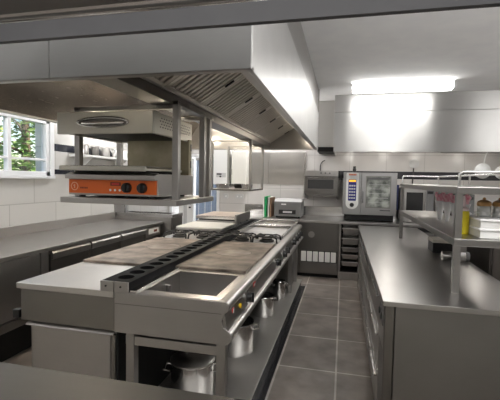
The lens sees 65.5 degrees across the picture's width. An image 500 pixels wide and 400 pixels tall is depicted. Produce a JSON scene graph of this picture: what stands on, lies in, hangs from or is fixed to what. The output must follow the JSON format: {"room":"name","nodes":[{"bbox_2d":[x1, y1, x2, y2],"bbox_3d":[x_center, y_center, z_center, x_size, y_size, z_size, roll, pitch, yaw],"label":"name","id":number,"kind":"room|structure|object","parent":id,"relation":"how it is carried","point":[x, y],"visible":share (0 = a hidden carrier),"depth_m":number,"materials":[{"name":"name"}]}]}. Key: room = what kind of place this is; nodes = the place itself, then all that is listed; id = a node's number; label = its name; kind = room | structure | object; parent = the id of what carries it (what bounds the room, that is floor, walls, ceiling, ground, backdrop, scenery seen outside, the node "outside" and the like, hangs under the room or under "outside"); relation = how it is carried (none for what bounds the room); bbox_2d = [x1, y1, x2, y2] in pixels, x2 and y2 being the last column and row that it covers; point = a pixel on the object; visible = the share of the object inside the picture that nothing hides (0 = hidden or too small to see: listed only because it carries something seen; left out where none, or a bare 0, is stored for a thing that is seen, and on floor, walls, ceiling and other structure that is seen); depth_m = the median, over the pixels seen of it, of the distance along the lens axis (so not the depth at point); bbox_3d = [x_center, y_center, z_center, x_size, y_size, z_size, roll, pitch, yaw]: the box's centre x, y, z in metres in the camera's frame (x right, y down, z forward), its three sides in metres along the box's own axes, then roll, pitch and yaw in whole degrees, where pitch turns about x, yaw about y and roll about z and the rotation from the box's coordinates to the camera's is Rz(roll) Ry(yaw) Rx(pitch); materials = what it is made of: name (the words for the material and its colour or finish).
{"room":"commercial kitchen","nodes":[
{"label":"commercial kitchen","id":0,"kind":"room"},
{"bbox_2d":[0,122,196,227],"bbox_3d":[-2.562,-0.119,3.904,0.200,2.780,10.800,2,3,13],"label":"wall","id":1,"kind":"structure","parent":0,"point":[22,201],"depth_m":4.55,"materials":[{"name":"tile"}]},
{"bbox_2d":[0,112,54,178],"bbox_3d":[-2.568,-0.552,3.565,0.180,0.700,2.020,2,3,13],"label":"window","id":2,"kind":"structure","parent":1,"relation":"in","point":[26,144],"depth_m":4.18,"materials":[{"name":"white plastic"}]},
{"bbox_2d":[55,169,74,173],"bbox_3d":[-1.946,-0.406,6.033,0.014,0.055,3.050,2,3,13],"label":"trim","id":3,"kind":"structure","parent":1,"relation":"attached to","point":[57,171],"depth_m":4.69,"materials":[{"name":"grey metal"}]},
{"bbox_2d":[54,144,99,155],"bbox_3d":[-1.940,-0.690,6.017,0.014,0.085,3.050,2,3,13],"label":"trim","id":4,"kind":"structure","parent":1,"relation":"attached to","point":[57,147],"depth_m":4.72,"materials":[{"name":"grey metal"}]},
{"bbox_2d":[69,154,127,165],"bbox_3d":[-1.979,-0.492,5.341,0.236,0.190,1.200,2,3,13],"label":"wall shelf","id":5,"kind":"object","parent":1,"relation":"attached to","point":[86,158],"visible":0.51,"depth_m":4.96,"materials":[{"name":"silver metal"}]},
{"bbox_2d":[83,144,88,154],"bbox_3d":[-2.087,-0.632,4.877,0.128,0.137,0.128,2,3,13],"label":"canister","id":6,"kind":"object","parent":5,"relation":"on","point":[85,146],"visible":0.42,"depth_m":4.84,"materials":[{"name":"metal"}]},
{"bbox_2d":[90,145,98,155],"bbox_3d":[-2.035,-0.643,5.095,0.113,0.137,0.113,2,3,13],"label":"canister","id":7,"kind":"object","parent":5,"relation":"on","point":[94,150],"visible":0.84,"depth_m":5.05,"materials":[{"name":"metal"}]},
{"bbox_2d":[100,147,109,156],"bbox_3d":[-1.983,-0.654,5.314,0.128,0.137,0.128,2,3,13],"label":"canister","id":8,"kind":"object","parent":5,"relation":"on","point":[104,151],"visible":0.84,"depth_m":5.26,"materials":[{"name":"metal"}]},
{"bbox_2d":[110,148,115,157],"bbox_3d":[-1.930,-0.665,5.532,0.113,0.137,0.113,2,3,13],"label":"canister","id":9,"kind":"object","parent":5,"relation":"on","point":[112,150],"visible":0.54,"depth_m":5.48,"materials":[{"name":"ceramic"}]},
{"bbox_2d":[123,150,127,158],"bbox_3d":[-1.878,-0.676,5.751,0.128,0.137,0.128,2,3,13],"label":"canister","id":10,"kind":"object","parent":5,"relation":"on","point":[125,152],"visible":0.45,"depth_m":5.71,"materials":[{"name":"white ceramic"}]},
{"bbox_2d":[114,204,127,211],"bbox_3d":[-1.966,0.112,5.950,0.015,0.120,0.370,2,3,13],"label":"backsplash","id":11,"kind":"structure","parent":1,"relation":"attached to","point":[117,208],"depth_m":5.88,"materials":[{"name":"tile"}]},
{"bbox_2d":[0,0,499,43],"bbox_3d":[0.251,-0.875,0.936,6.600,0.845,0.020,2,3,13],"label":"ceiling beam","id":12,"kind":"structure","parent":1,"relation":"attached to","point":[265,11],"depth_m":1.02,"materials":[{"name":"grey metal"}]},
{"bbox_2d":[3,275,373,399],"bbox_3d":[0.717,1.423,3.193,7.000,0.100,10.800,2,3,13],"label":"floor","id":13,"kind":"structure","parent":0,"point":[324,355],"depth_m":3.47,"materials":[{"name":"tile"}]},
{"bbox_2d":[0,251,48,361],"bbox_3d":[-2.344,0.904,2.793,0.782,0.865,1.545,2,3,13],"label":"base cabinet","id":14,"kind":"object","parent":13,"relation":"on","point":[15,336],"visible":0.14,"depth_m":3.15,"materials":[{"name":"metal"}]},
{"bbox_2d":[48,225,159,271],"bbox_3d":[-1.901,0.814,4.605,0.798,0.865,2.176,2,3,13],"label":"base cabinet","id":15,"kind":"object","parent":13,"relation":"on","point":[60,258],"depth_m":4.08,"materials":[{"name":"metal"}]},
{"bbox_2d":[0,212,162,262],"bbox_3d":[-2.079,0.353,3.811,0.808,0.135,3.800,2,3,13],"label":"countertop","id":16,"kind":"structure","parent":15,"relation":"on","point":[19,241],"depth_m":4.17,"materials":[{"name":"metal"}]},
{"bbox_2d":[0,362,242,399],"bbox_3d":[0.137,1.046,0.714,5.200,0.900,0.750,2,3,13],"label":"countertop","id":17,"kind":"structure","parent":13,"relation":"on","point":[17,382],"depth_m":1.15,"materials":[{"name":"metal"}]},
{"bbox_2d":[13,221,234,379],"bbox_3d":[-0.659,0.763,3.989,0.674,0.880,3.632,2,3,13],"label":"kitchen counter","id":18,"kind":"object","parent":13,"relation":"on","point":[71,320],"visible":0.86,"depth_m":2.25,"materials":[{"name":"metal"}]},
{"bbox_2d":[16,234,199,297],"bbox_3d":[-0.636,0.422,3.967,0.640,0.035,3.632,2,3,13],"label":"countertop","id":19,"kind":"structure","parent":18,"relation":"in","point":[82,279],"depth_m":2.61,"materials":[{"name":"metal"}]},
{"bbox_2d":[196,211,249,224],"bbox_3d":[-0.333,0.251,5.292,0.573,0.175,0.740,2,3,13],"label":"griddle","id":20,"kind":"object","parent":18,"relation":"on","point":[214,216],"visible":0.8,"depth_m":5.00,"materials":[{"name":"metal"}]},
{"bbox_2d":[114,204,182,236],"bbox_3d":[-1.527,0.589,5.868,0.935,1.191,0.370,2,3,13],"label":"sink","id":21,"kind":"object","parent":13,"relation":"on","point":[170,220],"visible":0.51,"depth_m":5.69,"materials":[{"name":"metal"}]},
{"bbox_2d":[100,219,302,396],"bbox_3d":[-0.034,0.789,3.846,0.769,0.868,3.661,2,3,13],"label":"range","id":22,"kind":"object","parent":13,"relation":"on","point":[200,307],"depth_m":2.38,"materials":[{"name":"metal"}]},
{"bbox_2d":[129,230,291,301],"bbox_3d":[-0.027,0.443,3.828,0.600,0.040,3.620,2,3,13],"label":"cooktop","id":23,"kind":"object","parent":22,"relation":"in","point":[227,262],"depth_m":2.67,"materials":[{"name":"metal"}]},
{"bbox_2d":[159,279,304,399],"bbox_3d":[-0.292,1.267,3.871,1.315,0.100,3.860,2,3,13],"label":"shelf","id":24,"kind":"object","parent":13,"relation":"on","point":[249,377],"visible":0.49,"depth_m":3.19,"materials":[{"name":"metal"}]},
{"bbox_2d":[163,351,215,394],"bbox_3d":[-0.377,1.115,2.555,0.385,0.344,0.292,2,3,13],"label":"stock pot","id":25,"kind":"object","parent":24,"relation":"on","point":[190,371],"visible":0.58,"depth_m":2.45,"materials":[{"name":"metal"}]},
{"bbox_2d":[228,316,258,357],"bbox_3d":[-0.138,1.129,3.260,0.388,0.248,0.342,4,4,38],"label":"stock pot","id":26,"kind":"object","parent":24,"relation":"on","point":[241,345],"visible":0.49,"depth_m":3.12,"materials":[{"name":"metal"}]},
{"bbox_2d":[252,292,277,317],"bbox_3d":[0.135,1.107,4.120,0.336,0.208,0.242,2,3,13],"label":"stock pot","id":27,"kind":"object","parent":24,"relation":"on","point":[264,308],"visible":0.7,"depth_m":4.02,"materials":[{"name":"metal"}]},
{"bbox_2d":[270,279,288,298],"bbox_3d":[0.352,1.079,4.726,0.259,0.208,0.162,2,3,13],"label":"stock pot","id":28,"kind":"object","parent":24,"relation":"on","point":[278,285],"visible":0.83,"depth_m":4.67,"materials":[{"name":"metal"}]},
{"bbox_2d":[297,222,339,277],"bbox_3d":[0.645,0.754,6.599,1.680,0.865,0.834,2,3,13],"label":"base cabinet","id":29,"kind":"object","parent":13,"relation":"on","point":[318,250],"visible":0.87,"depth_m":6.08,"materials":[{"name":"metal"}]},
{"bbox_2d":[301,250,336,263],"bbox_3d":[1.074,0.887,6.085,0.560,0.180,0.024,2,3,13],"label":"grille","id":30,"kind":"object","parent":29,"relation":"attached to","point":[307,256],"depth_m":6.08,"materials":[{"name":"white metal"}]},
{"bbox_2d":[338,224,358,280],"bbox_3d":[1.635,0.785,6.365,0.345,0.865,0.810,2,3,13],"label":"rack","id":31,"kind":"object","parent":13,"relation":"on","point":[344,272],"visible":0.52,"depth_m":6.02,"materials":[{"name":"metal"}]},
{"bbox_2d":[341,241,357,251],"bbox_3d":[1.623,0.752,6.317,0.273,0.072,0.712,2,3,13],"label":"tray","id":32,"kind":"object","parent":31,"relation":"in","point":[346,248],"visible":0.63,"depth_m":6.01,"materials":[{"name":"metal"}]},
{"bbox_2d":[341,249,357,259],"bbox_3d":[1.621,0.862,6.323,0.273,0.072,0.712,2,3,13],"label":"tray","id":33,"kind":"object","parent":31,"relation":"in","point":[346,255],"visible":0.57,"depth_m":6.01,"materials":[{"name":"metal"}]},
{"bbox_2d":[341,257,357,266],"bbox_3d":[1.619,0.972,6.329,0.273,0.072,0.712,2,3,13],"label":"tray","id":34,"kind":"object","parent":31,"relation":"in","point":[345,262],"visible":0.6,"depth_m":6.02,"materials":[{"name":"metal"}]},
{"bbox_2d":[341,234,358,244],"bbox_3d":[1.626,0.624,6.311,0.273,0.102,0.712,2,3,13],"label":"tray","id":35,"kind":"object","parent":31,"relation":"in","point":[347,239],"visible":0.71,"depth_m":6.00,"materials":[{"name":"metal"}]},
{"bbox_2d":[342,224,358,234],"bbox_3d":[1.629,0.469,6.302,0.273,0.102,0.712,2,3,13],"label":"tray","id":36,"kind":"object","parent":31,"relation":"in","point":[348,229],"visible":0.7,"depth_m":5.99,"materials":[{"name":"metal"}]},
{"bbox_2d":[357,233,363,309],"bbox_3d":[1.704,0.875,4.680,0.754,0.870,1.076,2,3,13],"label":"base cabinet","id":37,"kind":"object","parent":13,"relation":"on","point":[360,251],"visible":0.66,"depth_m":4.64,"materials":[{"name":"metal"}]},
{"bbox_2d":[361,246,370,351],"bbox_3d":[1.452,0.927,3.631,0.754,0.870,1.076,2,3,13],"label":"base cabinet","id":38,"kind":"object","parent":13,"relation":"on","point":[365,293],"visible":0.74,"depth_m":3.56,"materials":[{"name":"metal"}]},
{"bbox_2d":[366,268,394,399],"bbox_3d":[1.200,0.980,2.582,0.754,0.870,1.076,2,3,13],"label":"base cabinet","id":39,"kind":"object","parent":13,"relation":"on","point":[376,309],"visible":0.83,"depth_m":2.51,"materials":[{"name":"metal"}]},
{"bbox_2d":[363,225,466,251],"bbox_3d":[3.087,0.832,6.011,2.635,0.865,0.844,2,3,13],"label":"base cabinet","id":40,"kind":"object","parent":13,"relation":"on","point":[463,249],"visible":0.02,"depth_m":5.70,"materials":[{"name":"metal"}]},
{"bbox_2d":[245,204,491,227],"bbox_3d":[2.118,0.266,6.219,4.750,0.205,0.842,2,3,13],"label":"countertop","id":41,"kind":"structure","parent":40,"relation":"on","point":[312,214],"depth_m":6.48,"materials":[{"name":"metal"}]},
{"bbox_2d":[264,195,270,216],"bbox_3d":[0.302,0.102,6.677,0.036,0.345,0.400,2,3,13],"label":"chopping board","id":42,"kind":"object","parent":41,"relation":"on","point":[265,197],"visible":0.72,"depth_m":6.49,"materials":[{"name":"green plastic"}]},
{"bbox_2d":[268,196,272,216],"bbox_3d":[0.352,0.109,6.665,0.020,0.335,0.400,2,3,13],"label":"chopping board","id":43,"kind":"object","parent":41,"relation":"on","point":[271,196],"visible":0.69,"depth_m":6.50,"materials":[{"name":"white plastic"}]},
{"bbox_2d":[270,197,274,216],"bbox_3d":[0.386,0.115,6.657,0.020,0.325,0.400,2,3,13],"label":"chopping board","id":44,"kind":"object","parent":41,"relation":"on","point":[272,199],"visible":0.83,"depth_m":6.58,"materials":[{"name":"brown"}]},
{"bbox_2d":[274,198,303,217],"bbox_3d":[0.668,0.134,6.590,0.450,0.305,0.461,2,3,13],"label":"vacuum packer","id":45,"kind":"object","parent":41,"relation":"on","point":[290,207],"visible":1,"depth_m":6.38,"materials":[{"name":"grey metal"}]},
{"bbox_2d":[342,166,396,221],"bbox_3d":[1.913,-0.106,6.281,0.800,0.865,0.677,2,3,13],"label":"oven","id":46,"kind":"object","parent":41,"relation":"on","point":[366,195],"visible":1,"depth_m":6.01,"materials":[{"name":"metal"}]},
{"bbox_2d":[396,185,398,209],"bbox_3d":[2.427,-0.048,6.437,0.040,0.410,0.240,2,3,13],"label":"folder","id":47,"kind":"object","parent":41,"relation":"on","point":[397,199],"visible":0.47,"depth_m":6.32,"materials":[{"name":"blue plastic"}]},
{"bbox_2d":[398,188,433,221],"bbox_3d":[2.634,0.080,6.179,0.460,0.530,0.457,2,3,13],"label":"microwave oven","id":48,"kind":"object","parent":41,"relation":"on","point":[414,199],"visible":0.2,"depth_m":5.99,"materials":[{"name":"metal"}]},
{"bbox_2d":[434,193,474,215],"bbox_3d":[3.158,0.132,6.056,0.500,0.460,0.457,2,3,13],"label":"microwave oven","id":49,"kind":"object","parent":41,"relation":"on","point":[471,209],"visible":0.08,"depth_m":5.82,"materials":[{"name":"metal"}]},
{"bbox_2d":[357,225,499,399],"bbox_3d":[1.492,0.908,3.728,0.782,0.900,3.590,2,3,13],"label":"countertop","id":50,"kind":"structure","parent":13,"relation":"on","point":[447,343],"depth_m":2.06,"materials":[{"name":"metal"}]},
{"bbox_2d":[428,236,452,252],"bbox_3d":[1.755,0.411,3.563,0.195,0.120,0.210,2,3,13],"label":"box","id":51,"kind":"object","parent":50,"relation":"on","point":[435,244],"visible":0.63,"depth_m":3.48,"materials":[{"name":"black plastic"}]},
{"bbox_2d":[399,171,499,292],"bbox_3d":[1.611,0.136,3.231,0.398,0.700,2.225,2,3,13],"label":"shelf","id":52,"kind":"object","parent":50,"relation":"on","point":[451,232],"visible":0.89,"depth_m":2.25,"materials":[{"name":"metal"}]},
{"bbox_2d":[435,192,445,219],"bbox_3d":[1.630,0.049,3.328,0.092,0.235,0.092,2,3,13],"label":"piping bag","id":53,"kind":"object","parent":52,"relation":"on","point":[439,205],"visible":0.77,"depth_m":3.31,"materials":[{"name":"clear plastic"}]},
{"bbox_2d":[442,193,453,220],"bbox_3d":[1.614,0.057,3.178,0.092,0.235,0.092,2,3,13],"label":"piping bag","id":54,"kind":"object","parent":52,"relation":"on","point":[446,206],"visible":0.82,"depth_m":3.16,"materials":[{"name":"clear plastic"}]},
{"bbox_2d":[449,193,454,222],"bbox_3d":[1.599,0.065,3.027,0.092,0.235,0.092,2,3,13],"label":"piping bag","id":55,"kind":"object","parent":52,"relation":"on","point":[451,196],"visible":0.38,"depth_m":3.02,"materials":[{"name":"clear plastic"}]},
{"bbox_2d":[462,196,469,233],"bbox_3d":[1.331,0.092,2.424,0.068,0.236,0.068,2,3,13],"label":"squeeze bottle","id":56,"kind":"object","parent":52,"relation":"on","point":[465,218],"visible":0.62,"depth_m":2.40,"materials":[{"name":"yellow plastic"}]},
{"bbox_2d":[464,194,470,207],"bbox_3d":[1.583,0.073,2.877,0.092,0.235,0.092,2,3,13],"label":"piping bag","id":57,"kind":"object","parent":52,"relation":"on","point":[468,197],"visible":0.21,"depth_m":2.84,"materials":[{"name":"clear plastic"}]},
{"bbox_2d":[469,225,499,238],"bbox_3d":[1.477,0.188,2.367,0.251,0.056,0.344,2,3,13],"label":"food container","id":58,"kind":"object","parent":52,"relation":"on","point":[478,232],"visible":0.55,"depth_m":2.23,"materials":[{"name":"white plastic"}]},
{"bbox_2d":[469,214,499,228],"bbox_3d":[1.478,0.133,2.364,0.251,0.055,0.344,2,3,13],"label":"food container","id":59,"kind":"object","parent":58,"relation":"on","point":[491,222],"visible":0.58,"depth_m":2.23,"materials":[{"name":"white plastic"}]},
{"bbox_2d":[476,197,491,216],"bbox_3d":[1.431,0.044,2.377,0.082,0.119,0.082,2,3,13],"label":"storage jar","id":60,"kind":"object","parent":59,"relation":"on","point":[483,206],"visible":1,"depth_m":2.35,"materials":[{"name":"clear glass"}]},
{"bbox_2d":[492,198,499,217],"bbox_3d":[1.515,0.046,2.357,0.082,0.119,0.082,2,3,13],"label":"storage jar","id":61,"kind":"object","parent":59,"relation":"on","point":[496,204],"visible":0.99,"depth_m":2.34,"materials":[{"name":"clear glass"}]},
{"bbox_2d":[441,251,469,260],"bbox_3d":[1.662,0.454,3.145,0.202,0.074,0.074,2,3,13],"label":"steel canister","id":62,"kind":"object","parent":50,"relation":"on","point":[445,255],"visible":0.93,"depth_m":3.12,"materials":[{"name":"grey metal"}]},
{"bbox_2d":[466,247,499,280],"bbox_3d":[2.533,0.842,3.272,1.140,1.120,0.645,2,3,13],"label":"base cabinet","id":63,"kind":"object","parent":13,"relation":"on","point":[487,260],"visible":0.02,"depth_m":3.16,"materials":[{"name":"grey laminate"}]},
{"bbox_2d":[168,109,499,258],"bbox_3d":[1.733,-0.196,6.807,6.800,2.780,0.150,2,3,13],"label":"wall","id":64,"kind":"structure","parent":0,"point":[393,162],"depth_m":6.65,"materials":[{"name":"beige tile"}]},
{"bbox_2d":[170,154,219,223],"bbox_3d":[-1.060,0.118,7.432,1.000,1.980,0.070,2,3,13],"label":"door","id":65,"kind":"structure","parent":64,"relation":"in","point":[187,210],"depth_m":7.44,"materials":[{"name":"white wood"}]},
{"bbox_2d":[195,158,216,219],"bbox_3d":[-0.841,0.137,7.447,0.460,1.890,0.040,2,3,13],"label":"curtain","id":66,"kind":"object","parent":64,"relation":"hanging from","point":[205,207],"visible":0.34,"depth_m":7.45,"materials":[{"name":"plastic"}]},
{"bbox_2d":[213,150,233,183],"bbox_3d":[-0.486,-0.603,7.079,0.295,0.640,0.309,2,3,13],"label":"water heater","id":67,"kind":"object","parent":64,"relation":"attached to","point":[220,156],"visible":0.8,"depth_m":6.96,"materials":[{"name":"white metal"}]},
{"bbox_2d":[235,194,242,198],"bbox_3d":[-0.196,-0.070,7.190,0.150,0.085,0.014,2,3,13],"label":"wall socket","id":68,"kind":"object","parent":64,"relation":"attached to","point":[240,196],"visible":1,"depth_m":7.19,"materials":[{"name":"grey plastic"}]},
{"bbox_2d":[231,151,248,185],"bbox_3d":[-0.167,-0.563,7.009,0.280,0.620,0.301,2,3,13],"label":"water heater","id":69,"kind":"object","parent":64,"relation":"attached to","point":[240,159],"visible":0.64,"depth_m":6.88,"materials":[{"name":"white metal"}]},
{"bbox_2d":[251,152,305,196],"bbox_3d":[0.503,-0.460,6.995,0.985,0.800,0.026,2,3,13],"label":"wall panel","id":70,"kind":"object","parent":64,"relation":"attached to","point":[279,167],"visible":0.88,"depth_m":6.99,"materials":[{"name":"metal"}]},
{"bbox_2d":[304,170,338,199],"bbox_3d":[1.216,-0.251,6.617,0.550,0.490,0.440,2,3,13],"label":"wall oven","id":71,"kind":"object","parent":64,"relation":"attached to","point":[316,183],"visible":1,"depth_m":6.44,"materials":[{"name":"metal"}]},
{"bbox_2d":[317,147,333,153],"bbox_3d":[1.277,-0.824,6.494,0.260,0.070,0.610,2,3,13],"label":"trim","id":72,"kind":"structure","parent":64,"relation":"attached to","point":[321,150],"depth_m":6.21,"materials":[{"name":"black metal"}]},
{"bbox_2d":[318,101,334,146],"bbox_3d":[1.280,-1.217,6.454,0.260,0.720,0.650,2,3,13],"label":"trim","id":73,"kind":"structure","parent":64,"relation":"attached to","point":[326,108],"depth_m":6.14,"materials":[{"name":"grey metal"}]},
{"bbox_2d":[313,170,499,180],"bbox_3d":[2.936,-0.401,6.434,3.900,0.125,0.014,2,3,13],"label":"trim","id":74,"kind":"structure","parent":64,"relation":"attached to","point":[400,175],"depth_m":6.41,"materials":[{"name":"grey metal"}]},
{"bbox_2d":[409,159,418,183],"bbox_3d":[2.723,-0.466,6.460,0.156,0.433,0.022,2,3,13],"label":"skimmer","id":75,"kind":"object","parent":64,"relation":"attached to","point":[414,163],"visible":0.91,"depth_m":6.45,"materials":[{"name":"grey metal"}]},
{"bbox_2d":[333,90,499,155],"bbox_3d":[2.994,-1.091,5.842,3.355,0.841,1.050,2,3,13],"label":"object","id":76,"kind":"object","parent":64,"relation":"attached to","point":[455,124],"visible":1,"depth_m":5.45,"materials":[{"name":"metal"}]},
{"bbox_2d":[474,152,490,178],"bbox_3d":[3.183,-0.473,5.285,0.210,0.363,0.084,2,3,13],"label":"ladle","id":77,"kind":"object","parent":76,"relation":"hanging from","point":[480,167],"visible":0.73,"depth_m":5.29,"materials":[{"name":"white metal"}]},
{"bbox_2d":[474,163,490,178],"bbox_3d":[3.182,-0.397,5.289,0.210,0.210,0.084,2,3,13],"label":"bowl","id":78,"kind":"object","parent":77,"relation":"on","point":[480,167],"depth_m":5.29,"materials":[{"name":"white ceramic"}]},
{"bbox_2d":[495,166,499,178],"bbox_3d":[3.412,-0.464,5.231,0.180,0.368,0.084,2,3,13],"label":"ladle","id":79,"kind":"object","parent":76,"relation":"hanging from","point":[497,168],"visible":0.6,"depth_m":5.27,"materials":[{"name":"white metal"}]},
{"bbox_2d":[301,7,499,100],"bbox_3d":[0.770,-1.452,3.038,7.000,0.100,10.800,2,3,13],"label":"ceiling","id":80,"kind":"structure","parent":0,"point":[462,46],"depth_m":3.69,"materials":[{"name":"paint"}]},
{"bbox_2d":[0,0,262,23],"bbox_3d":[0.110,-0.782,0.356,4.800,0.973,0.419,2,3,13],"label":"shelf","id":81,"kind":"object","parent":80,"relation":"hanging from","point":[11,11],"visible":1,"depth_m":0.65,"materials":[{"name":"silver metal"}]},
{"bbox_2d":[0,22,319,149],"bbox_3d":[-0.454,-1.042,3.640,1.925,0.830,4.040,2,3,13],"label":"extraction hood","id":82,"kind":"object","parent":80,"relation":"attached to","point":[258,83],"visible":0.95,"depth_m":2.19,"materials":[{"name":"metal"}]},
{"bbox_2d":[60,100,213,206],"bbox_3d":[-0.725,-0.295,2.643,0.783,0.613,0.665,2,3,13],"label":"shelf","id":83,"kind":"object","parent":82,"relation":"hanging from","point":[175,200],"visible":0.77,"depth_m":2.46,"materials":[{"name":"metal"}]},
{"bbox_2d":[57,110,192,198],"bbox_3d":[-0.808,-0.285,2.612,0.670,0.520,0.635,2,3,13],"label":"grill","id":84,"kind":"object","parent":83,"relation":"on","point":[147,133],"visible":0.91,"depth_m":2.38,"materials":[{"name":"metal"}]},
{"bbox_2d":[147,168,181,172],"bbox_3d":[-0.813,-0.199,2.579,0.560,0.016,0.510,2,3,13],"label":"tray","id":85,"kind":"object","parent":84,"relation":"on","point":[149,170],"depth_m":2.47,"materials":[{"name":"metal"}]},
{"bbox_2d":[211,139,263,190],"bbox_3d":[-0.148,-0.415,4.792,0.504,0.585,0.720,2,3,13],"label":"rack","id":86,"kind":"object","parent":82,"relation":"hanging from","point":[250,145],"visible":0.8,"depth_m":4.50,"materials":[{"name":"metal"}]},
{"bbox_2d":[216,184,229,188],"bbox_3d":[-0.307,-0.170,4.726,0.170,0.056,0.304,2,3,13],"label":"frying pan","id":87,"kind":"object","parent":86,"relation":"on","point":[220,186],"visible":0.91,"depth_m":4.59,"materials":[{"name":"metal"}]},
{"bbox_2d":[230,184,241,188],"bbox_3d":[-0.132,-0.171,4.816,0.180,0.056,0.310,2,3,13],"label":"frying pan","id":88,"kind":"object","parent":86,"relation":"on","point":[234,185],"visible":0.62,"depth_m":4.80,"materials":[{"name":"metal"}]},
{"bbox_2d":[211,188,262,190],"bbox_3d":[-0.155,-0.133,4.808,0.500,0.020,0.720,2,3,13],"label":"shelf","id":89,"kind":"object","parent":86,"relation":"attached to","point":[230,189],"depth_m":4.48,"materials":[{"name":"metal"}]},
{"bbox_2d":[241,184,252,188],"bbox_3d":[-0.020,-0.162,4.682,0.140,0.056,0.280,2,3,13],"label":"frying pan","id":90,"kind":"object","parent":86,"relation":"on","point":[244,186],"visible":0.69,"depth_m":4.56,"materials":[{"name":"metal"}]},
{"bbox_2d":[351,80,454,93],"bbox_3d":[1.917,-1.433,4.936,1.210,0.100,0.186,2,3,13],"label":"ceiling light","id":91,"kind":"object","parent":80,"relation":"attached to","point":[440,85],"visible":1,"depth_m":4.87,"materials":[{"name":"white plastic"}]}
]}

